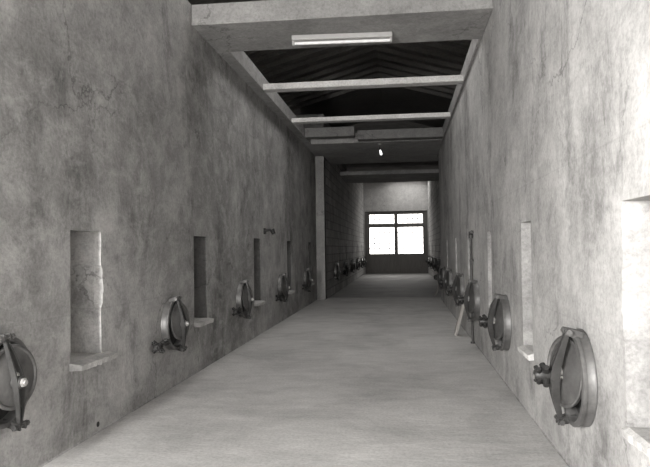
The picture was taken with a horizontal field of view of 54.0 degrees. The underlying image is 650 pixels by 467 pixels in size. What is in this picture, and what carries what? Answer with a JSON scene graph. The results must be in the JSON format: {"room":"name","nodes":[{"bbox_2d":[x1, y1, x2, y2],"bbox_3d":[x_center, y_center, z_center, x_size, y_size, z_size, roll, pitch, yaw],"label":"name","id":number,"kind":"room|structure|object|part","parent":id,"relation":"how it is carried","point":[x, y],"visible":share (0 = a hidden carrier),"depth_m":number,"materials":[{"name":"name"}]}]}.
{"room":"winery tank corridor","nodes":[
{"label":"winery tank corridor","id":0,"kind":"room"},
{"bbox_2d":[0,0,316,466],"bbox_3d":[-1.833,-0.491,7.287,1.004,4.090,20.000,-1,-1,7],"label":"wall","id":1,"kind":"structure","parent":0,"point":[139,170],"depth_m":5.31,"materials":[{"name":"paint"}]},
{"bbox_2d":[0,333,36,431],"bbox_3d":[-1.779,0.831,3.424,0.187,0.568,0.812,-1,-1,7],"label":"hatch","id":2,"kind":"object","parent":1,"relation":"attached to","point":[18,368],"visible":1,"depth_m":3.57,"materials":[{"name":"metal"}]},
{"bbox_3d":[-1.761,0.810,3.601,0.057,0.367,0.368,-1,-1,16],"label":"lid","id":3,"kind":"part","parent":2,"relation":"part of","materials":[{"name":"metal"}]},
{"bbox_3d":[-1.849,0.932,4.681,0.459,0.058,0.570,-1,-1,7],"label":"niche sill","id":4,"kind":"part","parent":1,"relation":"part of","materials":[{"name":"concrete"}]},
{"bbox_2d":[152,296,189,353],"bbox_3d":[-1.451,0.890,6.128,0.187,0.568,0.812,-1,0,7],"label":"hatch","id":5,"kind":"object","parent":1,"relation":"attached to","point":[175,319],"visible":1,"depth_m":6.20,"materials":[{"name":"metal"}]},
{"bbox_3d":[-1.519,1.033,5.797,0.126,0.125,0.088,-1,0,7],"label":"star knob","id":6,"kind":"part","parent":5,"relation":"part of","materials":[{"name":"metal"}]},
{"bbox_3d":[-1.433,0.865,6.305,0.056,0.367,0.368,-1,-1,16],"label":"lid","id":7,"kind":"part","parent":5,"relation":"part of","materials":[{"name":"metal"}]},
{"bbox_2d":[39,302,312,466],"bbox_3d":[-1.434,1.536,6.940,0.011,0.010,19.500,-1,-1,7],"label":"baseboard","id":8,"kind":"structure","parent":1,"relation":"attached to","point":[42,465],"depth_m":5.48,"materials":[{"name":"paint"}]},
{"bbox_3d":[-1.545,1.012,7.278,0.438,0.058,0.520,-1,-1,7],"label":"niche sill","id":9,"kind":"part","parent":1,"relation":"part of","materials":[{"name":"concrete"}]},
{"bbox_2d":[232,279,253,318],"bbox_3d":[-1.120,0.924,8.868,0.187,0.568,0.812,-1,-3,7],"label":"hatch","id":10,"kind":"object","parent":1,"relation":"attached to","point":[244,296],"visible":1,"depth_m":8.94,"materials":[{"name":"metal"}]},
{"bbox_3d":[-1.188,1.046,8.530,0.126,0.125,0.088,-1,-3,7],"label":"star knob","id":11,"kind":"part","parent":10,"relation":"part of","materials":[{"name":"metal"}]},
{"bbox_3d":[-1.102,0.909,9.046,0.058,0.367,0.368,-1,-1,16],"label":"lid","id":12,"kind":"part","parent":10,"relation":"part of","materials":[{"name":"metal"}]},
{"bbox_3d":[-1.199,1.107,10.115,0.440,0.058,0.500,-1,-1,7],"label":"niche sill","id":13,"kind":"part","parent":1,"relation":"part of","materials":[{"name":"concrete"}]},
{"bbox_2d":[217,51,310,143],"bbox_3d":[-0.851,-2.325,11.643,0.167,0.235,7.200,-1,-1,7],"label":"trim","id":14,"kind":"structure","parent":1,"relation":"attached to","point":[240,62],"depth_m":9.96,"materials":[{"name":"concrete"}]},
{"bbox_2d":[263,228,274,234],"bbox_3d":[-0.922,-0.035,10.642,0.188,0.112,0.120,-1,-1,7],"label":"iron bracket","id":15,"kind":"object","parent":1,"relation":"attached to","point":[265,230],"visible":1,"depth_m":10.62,"materials":[{"name":"grey metal"}]},
{"bbox_2d":[276,273,289,301],"bbox_3d":[-0.765,1.011,11.788,0.187,0.564,0.806,-1,-1,7],"label":"hatch","id":16,"kind":"object","parent":1,"relation":"attached to","point":[283,285],"visible":1,"depth_m":11.84,"materials":[{"name":"metal"}]},
{"bbox_3d":[-0.747,0.989,11.962,0.056,0.367,0.368,-1,-1,16],"label":"lid","id":17,"kind":"part","parent":16,"relation":"part of","materials":[{"name":"metal"}]},
{"bbox_2d":[302,268,312,291],"bbox_3d":[-0.396,1.088,14.832,0.187,0.568,0.812,-1,-3,7],"label":"hatch","id":18,"kind":"object","parent":1,"relation":"attached to","point":[307,279],"visible":1,"depth_m":14.90,"materials":[{"name":"metal"}]},
{"bbox_3d":[-0.378,1.071,15.010,0.058,0.367,0.368,-1,-1,16],"label":"lid","id":19,"kind":"part","parent":18,"relation":"part of","materials":[{"name":"metal"}]},
{"bbox_2d":[305,126,354,139],"bbox_3d":[0.115,-2.260,14.346,1.100,0.210,0.300,-1,-1,7],"label":"joist","id":20,"kind":"object","parent":1,"relation":"attached to","point":[324,132],"visible":1,"depth_m":14.21,"materials":[{"name":"grey concrete"}]},
{"bbox_2d":[263,75,463,92],"bbox_3d":[0.555,-2.318,9.890,3.145,0.095,0.200,-1,-1,7],"label":"joist","id":21,"kind":"object","parent":1,"relation":"attached to","point":[449,79],"visible":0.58,"depth_m":9.82,"materials":[{"name":"grey concrete"}]},
{"bbox_2d":[290,112,450,123],"bbox_3d":[0.869,-2.253,12.481,3.145,0.085,0.200,-1,-1,7],"label":"joist","id":22,"kind":"object","parent":1,"relation":"attached to","point":[442,115],"visible":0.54,"depth_m":12.40,"materials":[{"name":"grey concrete"}]},
{"bbox_2d":[188,0,383,126],"bbox_3d":[-1.940,-3.769,16.141,6.400,1.878,17.000,-1,-1,7],"label":"ceiling","id":23,"kind":"structure","parent":0,"point":[366,101],"depth_m":19.58,"materials":[{"name":"black wood"}]},
{"bbox_2d":[43,298,567,466],"bbox_3d":[0.558,1.613,6.898,5.800,0.200,20.700,-1,-1,7],"label":"floor","id":24,"kind":"structure","parent":0,"point":[377,382],"depth_m":5.41,"materials":[{"name":"concrete"}]},
{"bbox_2d":[327,297,440,298],"bbox_3d":[1.823,1.850,17.329,5.800,0.204,0.320,-1,-1,7],"label":"trim","id":25,"kind":"structure","parent":24,"relation":"on","point":[364,297],"depth_m":17.34,"materials":[{"name":"concrete"}]},
{"bbox_2d":[454,296,464,335],"bbox_3d":[2.078,1.247,9.770,0.142,0.651,0.339,0,-2,-38],"label":"plank","id":26,"kind":"object","parent":24,"relation":"on","point":[462,307],"visible":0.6,"depth_m":9.72,"materials":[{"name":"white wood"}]},
{"bbox_2d":[469,230,474,343],"bbox_3d":[2.055,0.749,8.905,0.061,1.584,0.173,-1,-1,7],"label":"vertical pipe","id":27,"kind":"object","parent":24,"relation":"on","point":[471,231],"visible":0.77,"depth_m":8.95,"materials":[{"name":"metal"}]},
{"bbox_2d":[295,114,363,298],"bbox_3d":[0.523,-0.519,25.944,1.050,5.000,17.600,-1,-1,7],"label":"wall","id":28,"kind":"structure","parent":0,"point":[344,217],"depth_m":21.74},
{"bbox_2d":[315,156,326,299],"bbox_3d":[-0.300,-0.147,17.320,0.627,3.855,0.340,-1,-1,7],"label":"trim","id":29,"kind":"structure","parent":28,"relation":"attached to","point":[319,160],"depth_m":17.13,"materials":[{"name":"paint"}]},
{"bbox_2d":[333,262,340,280],"bbox_3d":[0.377,1.164,19.322,0.187,0.568,0.812,-1,0,7],"label":"hatch","id":30,"kind":"object","parent":28,"relation":"attached to","point":[337,271],"visible":1,"depth_m":19.37,"materials":[{"name":"metal"}]},
{"bbox_2d":[343,261,348,275],"bbox_3d":[0.749,1.228,22.398,0.187,0.568,0.812,-1,-3,7],"label":"hatch","id":31,"kind":"object","parent":28,"relation":"attached to","point":[345,265],"visible":1,"depth_m":22.42,"materials":[{"name":"metal"}]},
{"bbox_2d":[351,259,355,272],"bbox_3d":[1.123,1.305,25.475,0.187,0.568,0.812,-1,0,7],"label":"hatch","id":32,"kind":"object","parent":28,"relation":"attached to","point":[353,265],"visible":1,"depth_m":25.53,"materials":[{"name":"metal"}]},
{"bbox_2d":[356,258,360,269],"bbox_3d":[1.496,1.369,28.552,0.187,0.568,0.812,-1,-3,7],"label":"hatch","id":33,"kind":"object","parent":28,"relation":"attached to","point":[358,264],"visible":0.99,"depth_m":28.58,"materials":[{"name":"metal"}]},
{"bbox_2d":[360,257,364,267],"bbox_3d":[1.845,1.442,31.430,0.187,0.568,0.812,-1,0,7],"label":"hatch","id":34,"kind":"object","parent":28,"relation":"attached to","point":[362,262],"visible":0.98,"depth_m":31.45,"materials":[{"name":"metal"}]},
{"bbox_2d":[191,0,492,52],"bbox_3d":[0.200,-2.445,7.387,3.278,0.235,1.000,-1,-1,7],"label":"beam","id":35,"kind":"structure","parent":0,"point":[263,24],"depth_m":7.05,"materials":[{"name":"concrete"}]},
{"bbox_2d":[292,31,391,45],"bbox_3d":[0.197,-2.268,7.444,1.170,0.108,0.110,-1,-1,4],"label":"ceiling light","id":36,"kind":"object","parent":35,"relation":"attached to","point":[366,37],"visible":1,"depth_m":7.41,"materials":[{"name":"white plastic"}]},
{"bbox_2d":[244,39,471,127],"bbox_3d":[1.665,-3.730,18.121,12.919,1.958,12.200,-1,-1,7],"label":"ceiling","id":37,"kind":"structure","parent":0,"point":[461,42],"depth_m":16.56,"materials":[{"name":"black wood"}]},
{"bbox_2d":[304,133,442,163],"bbox_3d":[1.552,-2.230,16.841,3.687,0.235,3.700,-1,-1,7],"label":"ceiling","id":38,"kind":"structure","parent":0,"point":[342,148],"depth_m":16.30,"materials":[{"name":"concrete"}]},
{"bbox_2d":[329,273,440,297],"bbox_3d":[2.900,2.066,26.211,5.800,0.180,17.580,-1,-1,7],"label":"floor","id":39,"kind":"structure","parent":0,"point":[408,284],"depth_m":22.64,"materials":[{"name":"grey concrete"}]},
{"bbox_2d":[340,169,438,182],"bbox_3d":[2.393,-2.042,22.830,3.460,0.130,2.600,-1,-1,7],"label":"ceiling","id":40,"kind":"structure","parent":0,"point":[421,174],"depth_m":22.11,"materials":[{"name":"concrete"}]},
{"bbox_2d":[347,120,438,171],"bbox_3d":[2.369,-3.382,24.234,13.200,2.410,0.120,-1,-1,7],"label":"wall","id":41,"kind":"structure","parent":0,"point":[398,124],"depth_m":24.16,"materials":[{"name":"grey concrete"}]},
{"bbox_2d":[363,181,428,273],"bbox_3d":[3.841,-0.342,34.581,4.260,5.020,0.350,-1,-1,7],"label":"wall","id":42,"kind":"structure","parent":0,"point":[377,196],"depth_m":34.45,"materials":[{"name":"paint"}]},
{"bbox_2d":[365,210,427,273],"bbox_3d":[3.857,0.477,34.515,3.360,3.380,0.120,-1,-1,7],"label":"door","id":43,"kind":"structure","parent":42,"relation":"in","point":[396,263],"depth_m":34.48,"materials":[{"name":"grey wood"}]},
{"bbox_3d":[3.035,-0.804,34.644,1.620,0.590,0.060,-1,-1,7],"label":"transom frame","id":44,"kind":"part","parent":43,"relation":"part of","materials":[{"name":"white glass"}]},
{"bbox_3d":[4.644,-0.831,34.450,1.620,0.590,0.060,-1,-1,7],"label":"transom frame","id":45,"kind":"part","parent":43,"relation":"part of","materials":[{"name":"white glass"}]},
{"bbox_2d":[427,161,439,276],"bbox_3d":[4.776,-0.590,25.430,0.600,5.000,17.600,-1,-1,7],"label":"wall","id":46,"kind":"structure","parent":0,"point":[433,186],"depth_m":28.04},
{"bbox_2d":[427,257,432,268],"bbox_3d":[4.826,1.343,29.209,0.265,0.581,0.540,-1,-3,7],"label":"hatch","id":47,"kind":"object","parent":46,"relation":"attached to","point":[431,258],"visible":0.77,"depth_m":29.16,"materials":[{"name":"metal"}]},
{"bbox_2d":[430,258,436,270],"bbox_3d":[4.465,1.275,26.231,0.265,0.581,0.540,-1,0,7],"label":"hatch","id":48,"kind":"object","parent":46,"relation":"attached to","point":[434,259],"visible":0.83,"depth_m":26.17,"materials":[{"name":"metal"}]},
{"bbox_2d":[434,259,440,271],"bbox_3d":[4.104,1.207,23.254,0.265,0.581,0.540,-1,-3,7],"label":"hatch","id":49,"kind":"object","parent":46,"relation":"attached to","point":[437,266],"visible":0.74,"depth_m":23.21,"materials":[{"name":"metal"}]},
{"bbox_2d":[439,0,649,466],"bbox_3d":[2.236,-0.558,6.795,0.956,4.090,20.000,-1,-1,7],"label":"wall","id":50,"kind":"structure","parent":0,"point":[544,152],"depth_m":3.92,"materials":[{"name":"paint"}]},
{"bbox_2d":[357,127,442,141],"bbox_3d":[1.721,-2.274,14.655,1.935,0.210,0.300,-1,-1,7],"label":"joist","id":51,"kind":"object","parent":50,"relation":"attached to","point":[412,133],"visible":1,"depth_m":14.52,"materials":[{"name":"grey concrete"}]},
{"bbox_2d":[434,266,444,289],"bbox_3d":[2.700,1.044,15.065,0.265,0.581,0.540,-1,0,7],"label":"hatch","id":52,"kind":"object","parent":50,"relation":"attached to","point":[441,272],"visible":0.77,"depth_m":15.01,"materials":[{"name":"metal"}]},
{"bbox_2d":[439,268,452,295],"bbox_3d":[2.447,0.996,12.980,0.265,0.581,0.540,-1,-3,7],"label":"hatch","id":53,"kind":"object","parent":50,"relation":"attached to","point":[447,280],"visible":0.88,"depth_m":12.92,"materials":[{"name":"metal"}]},
{"bbox_3d":[2.493,0.972,13.001,0.059,0.399,0.400,-1,-1,-7],"label":"lid","id":54,"kind":"part","parent":53,"relation":"part of","materials":[{"name":"metal"}]},
{"bbox_2d":[447,273,464,306],"bbox_3d":[2.152,0.931,10.549,0.265,0.581,0.540,-1,0,7],"label":"hatch","id":55,"kind":"object","parent":50,"relation":"attached to","point":[457,289],"visible":0.87,"depth_m":10.48,"materials":[{"name":"metal"}]},
{"bbox_3d":[2.064,0.922,10.560,0.085,0.125,0.126,-1,0,7],"label":"star knob","id":56,"kind":"part","parent":55,"relation":"part of","materials":[{"name":"metal"}]},
{"bbox_3d":[2.196,0.905,10.569,0.057,0.399,0.400,-1,-1,-7],"label":"lid","id":57,"kind":"part","parent":55,"relation":"part of","materials":[{"name":"metal"}]},
{"bbox_2d":[442,39,480,139],"bbox_3d":[2.302,-2.378,11.262,0.036,0.235,7.200,-1,-1,7],"label":"trim","id":58,"kind":"structure","parent":50,"relation":"attached to","point":[474,45],"depth_m":9.58,"materials":[{"name":"concrete"}]},
{"bbox_2d":[457,279,479,321],"bbox_3d":[1.908,0.894,8.534,0.265,0.581,0.540,-1,-3,7],"label":"hatch","id":59,"kind":"object","parent":50,"relation":"attached to","point":[471,299],"visible":0.99,"depth_m":8.46,"materials":[{"name":"metal"}]},
{"bbox_3d":[1.820,0.886,8.546,0.085,0.125,0.126,-1,-3,7],"label":"star knob","id":60,"kind":"part","parent":59,"relation":"part of","materials":[{"name":"metal"}]},
{"bbox_3d":[1.954,0.870,8.555,0.060,0.399,0.400,-1,-1,-7],"label":"lid","id":61,"kind":"part","parent":59,"relation":"part of","materials":[{"name":"metal"}]},
{"bbox_2d":[478,293,510,350],"bbox_3d":[1.622,0.860,6.172,0.265,0.581,0.540,-1,0,7],"label":"hatch","id":62,"kind":"object","parent":50,"relation":"attached to","point":[498,321],"visible":1,"depth_m":6.09,"materials":[{"name":"metal"}]},
{"bbox_3d":[1.534,0.852,6.182,0.085,0.125,0.126,-1,0,7],"label":"star knob","id":63,"kind":"part","parent":62,"relation":"part of","materials":[{"name":"metal"}]},
{"bbox_3d":[1.666,0.835,6.191,0.057,0.399,0.400,-1,-1,-7],"label":"lid","id":64,"kind":"part","parent":62,"relation":"part of","materials":[{"name":"metal"}]},
{"bbox_2d":[442,300,569,466],"bbox_3d":[1.809,1.482,6.548,0.011,0.010,19.500,-1,-1,7],"label":"baseboard","id":65,"kind":"structure","parent":50,"relation":"attached to","point":[531,417],"depth_m":5.23,"materials":[{"name":"paint"}]},
{"bbox_3d":[1.781,0.953,5.097,0.410,0.057,0.430,-1,-1,7],"label":"niche sill","id":66,"kind":"part","parent":50,"relation":"part of","materials":[{"name":"concrete"}]},
{"bbox_2d":[533,326,597,426],"bbox_3d":[1.307,0.802,3.571,0.265,0.581,0.540,-1,-1,7],"label":"hatch","id":67,"kind":"object","parent":50,"relation":"attached to","point":[570,374],"visible":1,"depth_m":3.49,"materials":[{"name":"metal"}]},
{"bbox_3d":[1.218,0.794,3.582,0.085,0.125,0.126,-1,-1,7],"label":"star knob","id":68,"kind":"part","parent":67,"relation":"part of","materials":[{"name":"metal"}]},
{"bbox_3d":[1.352,0.778,3.592,0.058,0.399,0.400,-1,-1,-7],"label":"lid","id":69,"kind":"part","parent":67,"relation":"part of","materials":[{"name":"metal"}]},
{"bbox_3d":[1.498,0.886,2.639,0.381,0.056,0.440,-1,-1,7],"label":"niche sill","id":70,"kind":"part","parent":50,"relation":"part of","materials":[{"name":"concrete"}]}
]}

